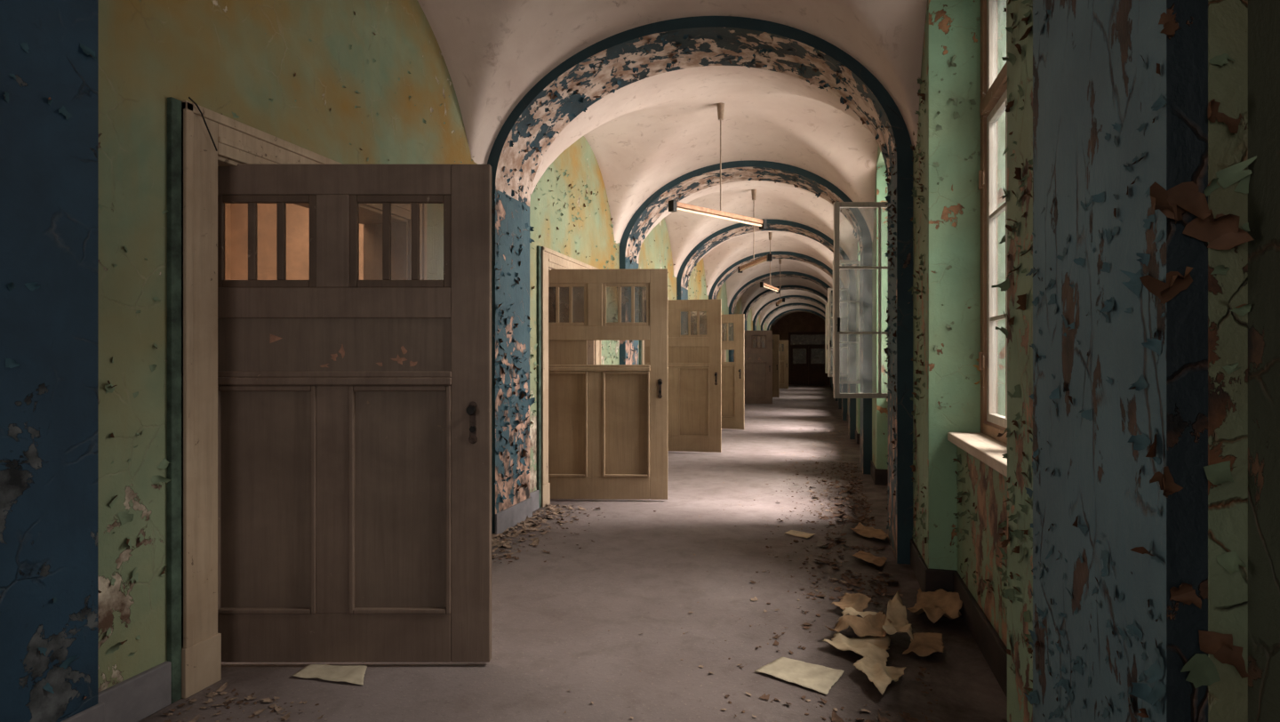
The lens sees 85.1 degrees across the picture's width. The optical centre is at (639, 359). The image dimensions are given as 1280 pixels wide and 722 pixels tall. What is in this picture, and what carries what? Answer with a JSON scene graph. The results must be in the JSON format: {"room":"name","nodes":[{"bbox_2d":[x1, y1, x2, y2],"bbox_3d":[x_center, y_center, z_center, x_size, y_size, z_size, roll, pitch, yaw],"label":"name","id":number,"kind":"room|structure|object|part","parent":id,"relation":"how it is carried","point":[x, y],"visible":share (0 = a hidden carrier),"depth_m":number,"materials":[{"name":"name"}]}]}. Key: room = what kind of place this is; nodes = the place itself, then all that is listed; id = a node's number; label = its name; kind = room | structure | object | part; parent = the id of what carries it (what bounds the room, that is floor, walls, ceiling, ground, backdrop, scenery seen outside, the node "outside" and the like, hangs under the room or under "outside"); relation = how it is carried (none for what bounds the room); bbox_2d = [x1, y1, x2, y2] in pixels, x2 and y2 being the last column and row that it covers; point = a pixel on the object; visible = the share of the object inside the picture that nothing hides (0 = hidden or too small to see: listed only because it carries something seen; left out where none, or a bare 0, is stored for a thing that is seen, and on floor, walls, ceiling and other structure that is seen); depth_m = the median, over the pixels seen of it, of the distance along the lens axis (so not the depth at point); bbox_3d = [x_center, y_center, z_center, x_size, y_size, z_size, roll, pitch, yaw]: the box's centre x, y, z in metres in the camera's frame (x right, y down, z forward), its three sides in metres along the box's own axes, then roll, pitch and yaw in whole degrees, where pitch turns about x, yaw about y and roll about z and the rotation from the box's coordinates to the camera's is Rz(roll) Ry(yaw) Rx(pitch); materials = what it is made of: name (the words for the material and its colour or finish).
{"room":"abandoned hospital corridor","nodes":[
{"label":"abandoned hospital corridor","id":0,"kind":"room"},
{"bbox_2d":[98,0,771,691],"bbox_3d":[1.901,-0.790,17.892,0.353,4.300,40.800,0,0,14],"label":"wall","id":1,"kind":"structure","parent":0,"point":[344,82],"depth_m":2.93,"materials":[{"name":"green paint"}]},
{"bbox_2d":[188,96,217,151],"bbox_3d":[-1.790,-0.963,2.860,0.011,0.179,0.139,0,0,14],"label":"wire","id":2,"kind":"object","parent":1,"relation":"hanging from","point":[189,98],"visible":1,"depth_m":2.86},
{"bbox_2d":[167,96,426,703],"bbox_3d":[-1.768,0.161,3.669,0.344,2.399,1.824,0,0,14],"label":"trim","id":3,"kind":"structure","parent":1,"relation":"attached to","point":[194,641],"depth_m":2.87,"materials":[{"name":"beige paint"}]},
{"bbox_2d":[60,489,539,721],"bbox_3d":[2.044,1.275,17.752,0.100,0.170,40.600,0,0,14],"label":"baseboard","id":4,"kind":"structure","parent":1,"relation":"attached to","point":[138,697],"depth_m":2.63,"materials":[{"name":"grey paint"}]},
{"bbox_2d":[217,163,491,662],"bbox_3d":[-1.364,0.238,3.081,1.402,2.200,0.096,0,0,1],"label":"door leaf","id":5,"kind":"structure","parent":1,"relation":"in","point":[355,414],"depth_m":3.08,"materials":[{"name":"brown paint"}]},
{"bbox_3d":[-1.656,0.621,3.098,0.450,1.005,0.014,0,0,0],"label":"panel","id":6,"kind":"part","parent":5,"relation":"part of","materials":[{"name":"brown paint"}]},
{"bbox_3d":[-1.656,0.621,3.082,0.450,1.005,0.026,0,0,0],"label":"moulding","id":7,"kind":"part","parent":5,"relation":"part of","materials":[{"name":"brown paint"}]},
{"bbox_3d":[-1.358,-0.059,3.095,1.046,0.245,0.016,0,0,0],"label":"panel","id":8,"kind":"part","parent":5,"relation":"part of","materials":[{"name":"brown paint"}]},
{"bbox_3d":[-1.060,0.621,3.082,0.450,1.005,0.026,0,0,0],"label":"moulding","id":9,"kind":"part","parent":5,"relation":"part of","materials":[{"name":"brown paint"}]},
{"bbox_3d":[-1.060,0.621,3.098,0.450,1.005,0.014,0,0,0],"label":"panel","id":10,"kind":"part","parent":5,"relation":"part of","materials":[{"name":"brown paint"}]},
{"bbox_3d":[-0.737,0.223,3.048,0.044,0.044,0.044,0,0,0],"label":"knob","id":11,"kind":"part","parent":5,"relation":"part of","materials":[{"name":"metal"}]},
{"bbox_3d":[-0.737,0.279,3.074,0.040,0.188,0.006,0,0,0],"label":"lock plate","id":12,"kind":"part","parent":5,"relation":"part of","materials":[{"name":"black metal"}]},
{"bbox_2d":[536,245,601,508],"bbox_3d":[-0.840,0.161,7.272,0.344,2.399,1.824,0,0,14],"label":"trim","id":13,"kind":"structure","parent":1,"relation":"attached to","point":[548,259],"depth_m":6.47,"materials":[{"name":"beige paint"}]},
{"bbox_2d":[548,268,667,499],"bbox_3d":[-0.436,0.238,6.665,1.402,2.200,0.097,0,0,2],"label":"door leaf","id":14,"kind":"structure","parent":1,"relation":"in","point":[608,423],"depth_m":6.66,"materials":[{"name":"brown paint"}]},
{"bbox_3d":[-0.727,0.621,6.690,0.450,1.005,0.014,0,0,1],"label":"panel","id":15,"kind":"part","parent":14,"relation":"part of","materials":[{"name":"brown paint"}]},
{"bbox_3d":[-0.731,-0.059,6.687,0.443,0.245,0.016,0,0,1],"label":"panel","id":16,"kind":"part","parent":14,"relation":"part of","materials":[{"name":"brown paint"}]},
{"bbox_3d":[-0.727,0.621,6.674,0.450,1.005,0.026,0,0,1],"label":"moulding","id":17,"kind":"part","parent":14,"relation":"part of","materials":[{"name":"brown paint"}]},
{"bbox_3d":[-0.132,0.621,6.675,0.450,1.005,0.014,0,0,1],"label":"panel","id":18,"kind":"part","parent":14,"relation":"part of","materials":[{"name":"brown paint"}]},
{"bbox_3d":[-0.132,0.621,6.659,0.450,1.005,0.026,0,0,1],"label":"moulding","id":19,"kind":"part","parent":14,"relation":"part of","materials":[{"name":"brown paint"}]},
{"bbox_3d":[0.191,0.279,6.641,0.040,0.188,0.006,0,0,1],"label":"lock plate","id":20,"kind":"part","parent":14,"relation":"part of","materials":[{"name":"brown metal"}]},
{"bbox_2d":[0,0,1256,721],"bbox_3d":[-0.550,-0.595,1.713,3.240,3.910,0.741,0,0,14],"label":"archway","id":21,"kind":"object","parent":1,"relation":"attached to","point":[1124,224],"depth_m":1.42,"materials":[{"name":"blue paint"}]},
{"bbox_2d":[639,287,668,364],"bbox_3d":[0.088,0.161,10.874,0.344,2.399,1.824,0,0,14],"label":"trim","id":22,"kind":"structure","parent":1,"relation":"attached to","point":[643,293],"depth_m":10.00,"materials":[{"name":"beige paint"}]},
{"bbox_2d":[644,298,721,452],"bbox_3d":[0.480,0.238,10.148,1.402,2.200,0.097,0,0,12],"label":"door leaf","id":23,"kind":"structure","parent":1,"relation":"in","point":[694,362],"depth_m":10.09,"materials":[{"name":"brown paint"}]},
{"bbox_3d":[0.194,0.621,10.207,0.450,1.005,0.026,0,0,11],"label":"moulding","id":24,"kind":"part","parent":23,"relation":"part of","materials":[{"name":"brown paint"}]},
{"bbox_3d":[0.489,-0.059,10.161,1.046,0.245,0.016,0,0,11],"label":"panel","id":25,"kind":"part","parent":23,"relation":"part of","materials":[{"name":"brown paint"}]},
{"bbox_3d":[0.781,0.621,10.105,0.450,1.005,0.014,0,0,11],"label":"panel","id":26,"kind":"part","parent":23,"relation":"part of","materials":[{"name":"brown paint"}]},
{"bbox_3d":[0.778,0.621,10.089,0.450,1.005,0.026,0,0,11],"label":"moulding","id":27,"kind":"part","parent":23,"relation":"part of","materials":[{"name":"brown paint"}]},
{"bbox_3d":[1.093,0.279,10.016,0.040,0.188,0.006,0,0,11],"label":"lock plate","id":28,"kind":"part","parent":23,"relation":"part of","materials":[{"name":"brown metal"}]},
{"bbox_2d":[690,311,703,335],"bbox_3d":[1.016,0.161,14.476,0.344,2.399,1.824,0,0,14],"label":"trim","id":29,"kind":"structure","parent":1,"relation":"attached to","point":[692,313],"depth_m":15.17,"materials":[{"name":"beige paint"}]},
{"bbox_2d":[487,16,912,564],"bbox_3d":[0.378,-0.595,5.315,3.240,3.910,0.786,0,0,14],"label":"archway","id":30,"kind":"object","parent":1,"relation":"attached to","point":[614,62],"depth_m":5.28,"materials":[{"name":"blue paint"}]},
{"bbox_2d":[690,313,744,429],"bbox_3d":[1.351,0.238,13.580,1.402,2.200,0.096,0,0,27],"label":"door leaf","id":31,"kind":"structure","parent":1,"relation":"in","point":[732,372],"depth_m":13.35,"materials":[{"name":"brown paint"}]},
{"bbox_3d":[1.631,0.621,13.460,0.450,1.005,0.014,0,0,26],"label":"panel","id":32,"kind":"part","parent":31,"relation":"part of","materials":[{"name":"brown paint"}]},
{"bbox_3d":[1.624,0.621,13.446,0.450,1.005,0.026,0,0,26],"label":"moulding","id":33,"kind":"part","parent":31,"relation":"part of","materials":[{"name":"brown paint"}]},
{"bbox_2d":[721,323,726,361],"bbox_3d":[1.944,0.161,18.079,0.344,2.399,1.824,0,0,14],"label":"trim","id":34,"kind":"structure","parent":1,"relation":"attached to","point":[724,325],"depth_m":18.76,"materials":[{"name":"beige paint"}]},
{"bbox_2d":[619,160,871,474],"bbox_3d":[1.308,-0.595,8.923,3.240,3.910,0.722,0,0,14],"label":"trim","id":35,"kind":"structure","parent":1,"relation":"attached to","point":[685,185],"depth_m":8.76,"materials":[{"name":"blue paint"}]},
{"bbox_2d":[744,330,772,403],"bbox_3d":[3.266,0.238,20.967,1.402,2.200,0.097,0,0,11],"label":"door leaf","id":36,"kind":"structure","parent":1,"relation":"in","point":[758,361],"depth_m":20.91,"materials":[{"name":"brown paint"}]},
{"bbox_3d":[2.983,0.621,21.037,0.450,1.005,0.014,0,0,10],"label":"panel","id":37,"kind":"part","parent":36,"relation":"part of","materials":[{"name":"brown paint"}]},
{"bbox_3d":[2.980,0.621,21.021,0.450,1.005,0.026,0,0,10],"label":"moulding","id":38,"kind":"part","parent":36,"relation":"part of","materials":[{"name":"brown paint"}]},
{"bbox_3d":[3.275,-0.059,20.980,1.046,0.245,0.016,0,0,10],"label":"panel","id":39,"kind":"part","parent":36,"relation":"part of","materials":[{"name":"brown paint"}]},
{"bbox_3d":[3.568,0.621,20.929,0.450,1.005,0.014,0,0,10],"label":"panel","id":40,"kind":"part","parent":36,"relation":"part of","materials":[{"name":"brown paint"}]},
{"bbox_3d":[3.566,0.621,20.913,0.450,1.005,0.026,0,0,10],"label":"moulding","id":41,"kind":"part","parent":36,"relation":"part of","materials":[{"name":"brown paint"}]},
{"bbox_2d":[752,334,779,397],"bbox_3d":[4.190,0.238,24.546,1.402,2.200,0.097,0,0,13],"label":"door leaf","id":42,"kind":"structure","parent":1,"relation":"in","point":[775,337],"depth_m":24.42,"materials":[{"name":"brown paint"}]},
{"bbox_3d":[4.490,0.621,24.497,0.450,1.005,0.014,0,0,12],"label":"panel","id":43,"kind":"part","parent":42,"relation":"part of","materials":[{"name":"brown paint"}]},
{"bbox_3d":[4.487,0.621,24.481,0.450,1.005,0.026,0,0,12],"label":"moulding","id":44,"kind":"part","parent":42,"relation":"part of","materials":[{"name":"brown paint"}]},
{"bbox_2d":[676,218,855,439],"bbox_3d":[2.238,-0.595,12.533,3.240,3.910,0.670,0,0,14],"label":"trim","id":45,"kind":"structure","parent":1,"relation":"attached to","point":[683,277],"depth_m":12.33,"materials":[{"name":"blue paint"}]},
{"bbox_2d":[763,340,788,388],"bbox_3d":[6.053,0.238,31.786,1.402,2.200,0.097,0,0,10],"label":"door leaf","id":46,"kind":"structure","parent":1,"relation":"in","point":[783,355],"depth_m":31.70,"materials":[{"name":"brown paint"}]},
{"bbox_3d":[6.356,0.621,31.753,0.450,1.005,0.014,0,0,9],"label":"panel","id":47,"kind":"part","parent":46,"relation":"part of","materials":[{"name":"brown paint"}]},
{"bbox_3d":[6.353,0.621,31.737,0.450,1.005,0.026,0,0,9],"label":"moulding","id":48,"kind":"part","parent":46,"relation":"part of","materials":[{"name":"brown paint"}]},
{"bbox_3d":[6.061,-0.059,31.799,1.046,0.245,0.016,0,0,9],"label":"panel","id":49,"kind":"part","parent":46,"relation":"part of","materials":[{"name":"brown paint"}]},
{"bbox_2d":[708,250,847,420],"bbox_3d":[3.166,-0.595,16.135,3.240,3.910,0.670,0,0,14],"label":"trim","id":50,"kind":"structure","parent":1,"relation":"attached to","point":[732,268],"depth_m":15.82,"materials":[{"name":"blue paint"}]},
{"bbox_2d":[728,271,841,408],"bbox_3d":[4.094,-0.595,19.738,3.240,3.910,0.670,0,0,14],"label":"trim","id":51,"kind":"structure","parent":1,"relation":"attached to","point":[732,304],"depth_m":19.68,"materials":[{"name":"blue paint"}]},
{"bbox_2d":[743,285,838,400],"bbox_3d":[5.022,-0.595,23.340,3.240,3.910,0.670,0,0,14],"label":"trim","id":52,"kind":"structure","parent":1,"relation":"attached to","point":[759,296],"depth_m":23.26,"materials":[{"name":"blue paint"}]},
{"bbox_2d":[752,295,833,395],"bbox_3d":[5.950,-0.595,26.942,3.240,3.910,0.670,0,0,14],"label":"trim","id":53,"kind":"structure","parent":1,"relation":"attached to","point":[755,321],"depth_m":26.88,"materials":[{"name":"blue paint"}]},
{"bbox_2d":[760,302,832,391],"bbox_3d":[6.879,-0.595,30.545,3.240,3.910,0.670,0,0,14],"label":"trim","id":54,"kind":"structure","parent":1,"relation":"attached to","point":[772,311],"depth_m":30.22,"materials":[{"name":"blue paint"}]},
{"bbox_2d":[767,308,831,387],"bbox_3d":[7.807,-0.595,34.147,3.240,3.910,0.670,0,0,14],"label":"trim","id":55,"kind":"structure","parent":1,"relation":"attached to","point":[795,309],"depth_m":33.99,"materials":[{"name":"blue paint"}]},
{"bbox_2d":[224,203,646,322],"bbox_3d":[0.543,-0.340,18.138,2.400,3.400,40.600,0,0,14],"label":"wall","id":56,"kind":"structure","parent":0,"point":[236,214],"depth_m":6.14,"materials":[{"name":"beige paint"}]},
{"bbox_2d":[138,384,1007,721],"bbox_3d":[2.504,1.435,17.633,6.450,0.150,41.000,0,0,14],"label":"floor","id":57,"kind":"structure","parent":0,"point":[634,573],"depth_m":3.61,"materials":[{"name":"concrete"}]},
{"bbox_2d":[156,681,323,721],"bbox_3d":[-1.160,1.349,2.502,1.393,0.022,0.478,0,0,14],"label":"crumbs","id":58,"kind":"object","parent":57,"relation":"on","point":[285,716],"visible":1,"depth_m":2.73,"materials":[{"name":"paint"}]},
{"bbox_2d":[292,664,367,685],"bbox_3d":[-1.302,1.350,3.007,0.350,0.010,0.163,0,0,14],"label":"paper sheet","id":59,"kind":"object","parent":57,"relation":"on","point":[354,674],"visible":1,"depth_m":3.00,"materials":[{"name":"beige paper"}]},
{"bbox_2d":[491,503,655,563],"bbox_3d":[-0.604,1.338,5.456,1.068,0.044,1.900,0,0,14],"label":"crumbs","id":60,"kind":"object","parent":57,"relation":"on","point":[553,508],"visible":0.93,"depth_m":5.52,"materials":[{"name":"paint"}]},
{"bbox_2d":[563,427,937,721],"bbox_3d":[1.636,1.329,7.762,1.676,0.062,12.153,0,0,14],"label":"debris","id":61,"kind":"object","parent":57,"relation":"on","point":[836,717],"visible":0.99,"depth_m":4.50,"materials":[{"name":"paint"}]},
{"bbox_2d":[754,656,843,694],"bbox_3d":[0.683,1.351,3.006,0.330,0.008,0.245,0,0,33],"label":"paper sheet","id":62,"kind":"object","parent":57,"relation":"on","point":[820,678],"visible":1,"depth_m":3.00,"materials":[{"name":"beige paper"}]},
{"bbox_2d":[784,529,815,537],"bbox_3d":[1.226,1.351,5.379,0.211,0.008,0.163,0,0,36],"label":"paper sheet","id":63,"kind":"object","parent":57,"relation":"on","point":[797,533],"visible":1,"depth_m":5.39,"materials":[{"name":"paper"}]},
{"bbox_2d":[830,592,871,611],"bbox_3d":[1.131,1.295,3.734,0.148,0.064,0.180,0,0,-43],"label":"wallpaper","id":64,"kind":"object","parent":57,"relation":"on","point":[859,602],"visible":0.91,"depth_m":3.74},
{"bbox_2d":[822,632,890,665],"bbox_3d":[1.006,1.328,3.242,0.298,0.038,0.381,0,0,24],"label":"wallpaper","id":65,"kind":"object","parent":57,"relation":"on","point":[876,647],"visible":0.98,"depth_m":3.24},
{"bbox_2d":[825,611,892,636],"bbox_3d":[1.088,1.295,3.415,0.409,0.074,0.185,0,0,-4],"label":"wallpaper","id":66,"kind":"object","parent":57,"relation":"on","point":[868,625],"visible":0.91,"depth_m":3.40},
{"bbox_2d":[837,607,877,620],"bbox_3d":[1.119,1.297,3.537,0.233,0.047,0.130,0,0,14],"label":"wallpaper","id":67,"kind":"object","parent":66,"relation":"on","point":[851,611],"visible":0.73,"depth_m":3.56},
{"bbox_2d":[882,591,913,640],"bbox_3d":[1.242,1.248,3.408,0.141,0.104,0.459,0,0,14],"label":"wallpaper","id":68,"kind":"object","parent":66,"relation":"on","point":[896,611],"visible":1,"depth_m":3.43},
{"bbox_2d":[848,521,887,540],"bbox_3d":[1.776,1.327,5.344,0.208,0.035,0.500,0,0,-22],"label":"paper sheet","id":69,"kind":"object","parent":57,"relation":"on","point":[860,529],"visible":0.99,"depth_m":5.36,"materials":[{"name":"paper"}]},
{"bbox_2d":[852,550,887,566],"bbox_3d":[1.556,1.335,4.670,0.190,0.022,0.333,0,0,-26],"label":"paper sheet","id":70,"kind":"object","parent":57,"relation":"on","point":[878,561],"visible":1,"depth_m":4.67,"materials":[{"name":"paper"}]},
{"bbox_2d":[853,654,906,694],"bbox_3d":[0.974,1.319,2.920,0.192,0.039,0.303,0,0,37],"label":"wallpaper","id":71,"kind":"object","parent":57,"relation":"on","point":[881,675],"visible":1,"depth_m":2.95},
{"bbox_2d":[902,632,943,655],"bbox_3d":[1.330,1.329,3.253,0.170,0.035,0.309,0,0,27],"label":"wallpaper","id":72,"kind":"object","parent":57,"relation":"on","point":[924,644],"visible":0.98,"depth_m":3.23},
{"bbox_2d":[906,587,962,623],"bbox_3d":[1.576,1.299,3.701,0.271,0.084,0.417,0,0,30],"label":"wallpaper","id":73,"kind":"object","parent":57,"relation":"on","point":[936,604],"visible":0.98,"depth_m":3.71},
{"bbox_2d":[417,0,927,328],"bbox_3d":[3.630,-1.933,17.937,3.140,1.359,40.262,0,0,14],"label":"ceiling","id":74,"kind":"structure","parent":0,"point":[643,136],"depth_m":6.60,"materials":[{"name":"paint"}]},
{"bbox_2d":[668,102,767,229],"bbox_3d":[0.826,-2.019,7.135,1.426,1.208,0.080,0,0,-42],"label":"lamp","id":75,"kind":"object","parent":74,"relation":"hanging from","point":[674,205],"visible":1,"depth_m":7.12,"materials":[{"name":"white glass"}]},
{"bbox_3d":[0.826,-2.051,7.135,0.014,1.143,0.014,0,0,-19],"label":"rod","id":76,"kind":"part","parent":75,"relation":"part of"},
{"bbox_2d":[737,189,772,272],"bbox_3d":[1.754,-2.019,10.737,0.080,1.208,1.426,0,0,-10],"label":"lamp","id":77,"kind":"object","parent":74,"relation":"hanging from","point":[768,257],"visible":1,"depth_m":10.71,"materials":[{"name":"metal"}]},
{"bbox_3d":[1.754,-2.051,10.737,0.014,1.143,0.014,0,0,13],"label":"rod","id":78,"kind":"part","parent":77,"relation":"part of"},
{"bbox_2d":[760,232,779,293],"bbox_3d":[2.683,-2.019,14.339,0.080,1.208,1.426,0,0,24],"label":"lamp","id":79,"kind":"object","parent":74,"relation":"hanging from","point":[762,284],"visible":0.98,"depth_m":14.32,"materials":[{"name":"metal"}]},
{"bbox_3d":[2.683,-2.051,14.339,0.014,1.143,0.014,0,0,-43],"label":"rod","id":80,"kind":"part","parent":79,"relation":"part of","materials":[{"name":"white metal"}]},
{"bbox_2d":[776,258,784,306],"bbox_3d":[3.611,-2.019,17.942,0.080,1.208,1.426,0,0,4],"label":"lamp","id":81,"kind":"object","parent":74,"relation":"hanging from","point":[782,300],"visible":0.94,"depth_m":17.94,"materials":[{"name":"metal"}]},
{"bbox_3d":[3.611,-2.051,17.942,0.014,1.143,0.014,0,0,-18],"label":"rod","id":82,"kind":"part","parent":81,"relation":"part of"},
{"bbox_2d":[771,312,830,384],"bbox_3d":[7.618,-0.840,37.382,6.500,4.400,0.200,0,0,14],"label":"wall","id":83,"kind":"structure","parent":0,"point":[795,322],"depth_m":37.01,"materials":[{"name":"brown paint"}]},
{"bbox_2d":[788,331,829,384],"bbox_3d":[8.929,-0.040,36.899,2.100,2.800,0.080,0,0,14],"label":"door","id":84,"kind":"structure","parent":83,"relation":"in","point":[808,373],"depth_m":36.90,"materials":[{"name":"brown wood"}]},
{"bbox_2d":[847,0,1279,721],"bbox_3d":[5.288,-0.790,17.019,0.651,4.300,40.800,0,0,14],"label":"wall","id":85,"kind":"structure","parent":0,"point":[995,513],"depth_m":2.14,"materials":[{"name":"green paint"}]},
{"bbox_2d":[846,413,1007,721],"bbox_3d":[4.740,1.275,15.730,0.170,0.170,36.530,0,0,14],"label":"baseboard","id":86,"kind":"structure","parent":85,"relation":"attached to","point":[992,647],"depth_m":3.57,"materials":[{"name":"brown wood"}]},
{"bbox_2d":[858,0,1006,570],"bbox_3d":[4.968,-0.370,15.671,0.598,3.460,35.208,0,0,14],"label":"trim","id":87,"kind":"structure","parent":85,"relation":"attached to","point":[954,27],"depth_m":3.94,"materials":[{"name":"green paint"}]},
{"bbox_2d":[947,0,1007,477],"bbox_3d":[1.767,-0.820,3.051,0.500,2.560,1.710,0,0,14],"label":"window","id":88,"kind":"structure","parent":85,"relation":"in","point":[986,446],"depth_m":3.78,"materials":[{"name":"paint"}]},
{"bbox_3d":[1.767,0.435,3.051,0.500,0.050,1.708,0,0,14],"label":"sill","id":89,"kind":"part","parent":88,"relation":"part of","materials":[{"name":"paint"}]},
{"bbox_3d":[1.728,-0.850,3.061,0.040,2.380,1.580,0,0,14],"label":"sash","id":90,"kind":"part","parent":88,"relation":"part of","materials":[{"name":"white paint"}]},
{"bbox_2d":[1208,0,1247,721],"bbox_3d":[0.896,-0.140,1.161,0.049,3.000,0.304,0,0,14],"label":"trim","id":91,"kind":"structure","parent":85,"relation":"attached to","point":[1228,20],"depth_m":1.01,"materials":[{"name":"green paint"}]},
{"bbox_3d":[2.695,-0.820,6.653,0.500,2.560,1.710,0,0,14],"label":"window","id":92,"kind":"structure","parent":85,"relation":"in","visible":0},
{"bbox_2d":[833,201,887,398],"bbox_3d":[2.034,-0.500,5.891,0.775,1.660,0.085,0,0,0],"label":"window","id":93,"kind":"structure","parent":92,"relation":"attached to","point":[837,205],"depth_m":5.89,"materials":[{"name":"white paint"}]},
{"bbox_3d":[3.623,-0.820,10.255,0.500,2.560,1.710,0,0,14],"label":"window","id":94,"kind":"structure","parent":85,"relation":"in","visible":0},
{"bbox_2d":[832,259,860,383],"bbox_3d":[2.977,-0.500,9.409,0.775,1.660,0.085,0,0,-13],"label":"window","id":95,"kind":"structure","parent":94,"relation":"attached to","point":[841,261],"depth_m":9.39,"materials":[{"name":"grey glass"}]},
{"bbox_3d":[4.551,-0.820,13.858,0.500,2.560,1.710,0,0,14],"label":"window","id":96,"kind":"structure","parent":85,"relation":"in","visible":0},
{"bbox_2d":[827,288,847,376],"bbox_3d":[3.898,-0.500,13.038,0.775,1.660,0.085,0,0,-9],"label":"window","id":97,"kind":"structure","parent":96,"relation":"attached to","point":[829,290],"depth_m":12.99,"materials":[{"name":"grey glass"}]},
{"bbox_3d":[5.480,-0.820,17.460,0.500,2.560,1.710,0,0,14],"label":"window","id":98,"kind":"structure","parent":85,"relation":"in","visible":0},
{"bbox_2d":[825,303,841,373],"bbox_3d":[4.823,-0.500,16.660,0.775,1.660,0.085,0,0,-6],"label":"window","id":99,"kind":"structure","parent":98,"relation":"attached to","point":[826,303],"depth_m":16.63,"materials":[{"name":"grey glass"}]}
]}

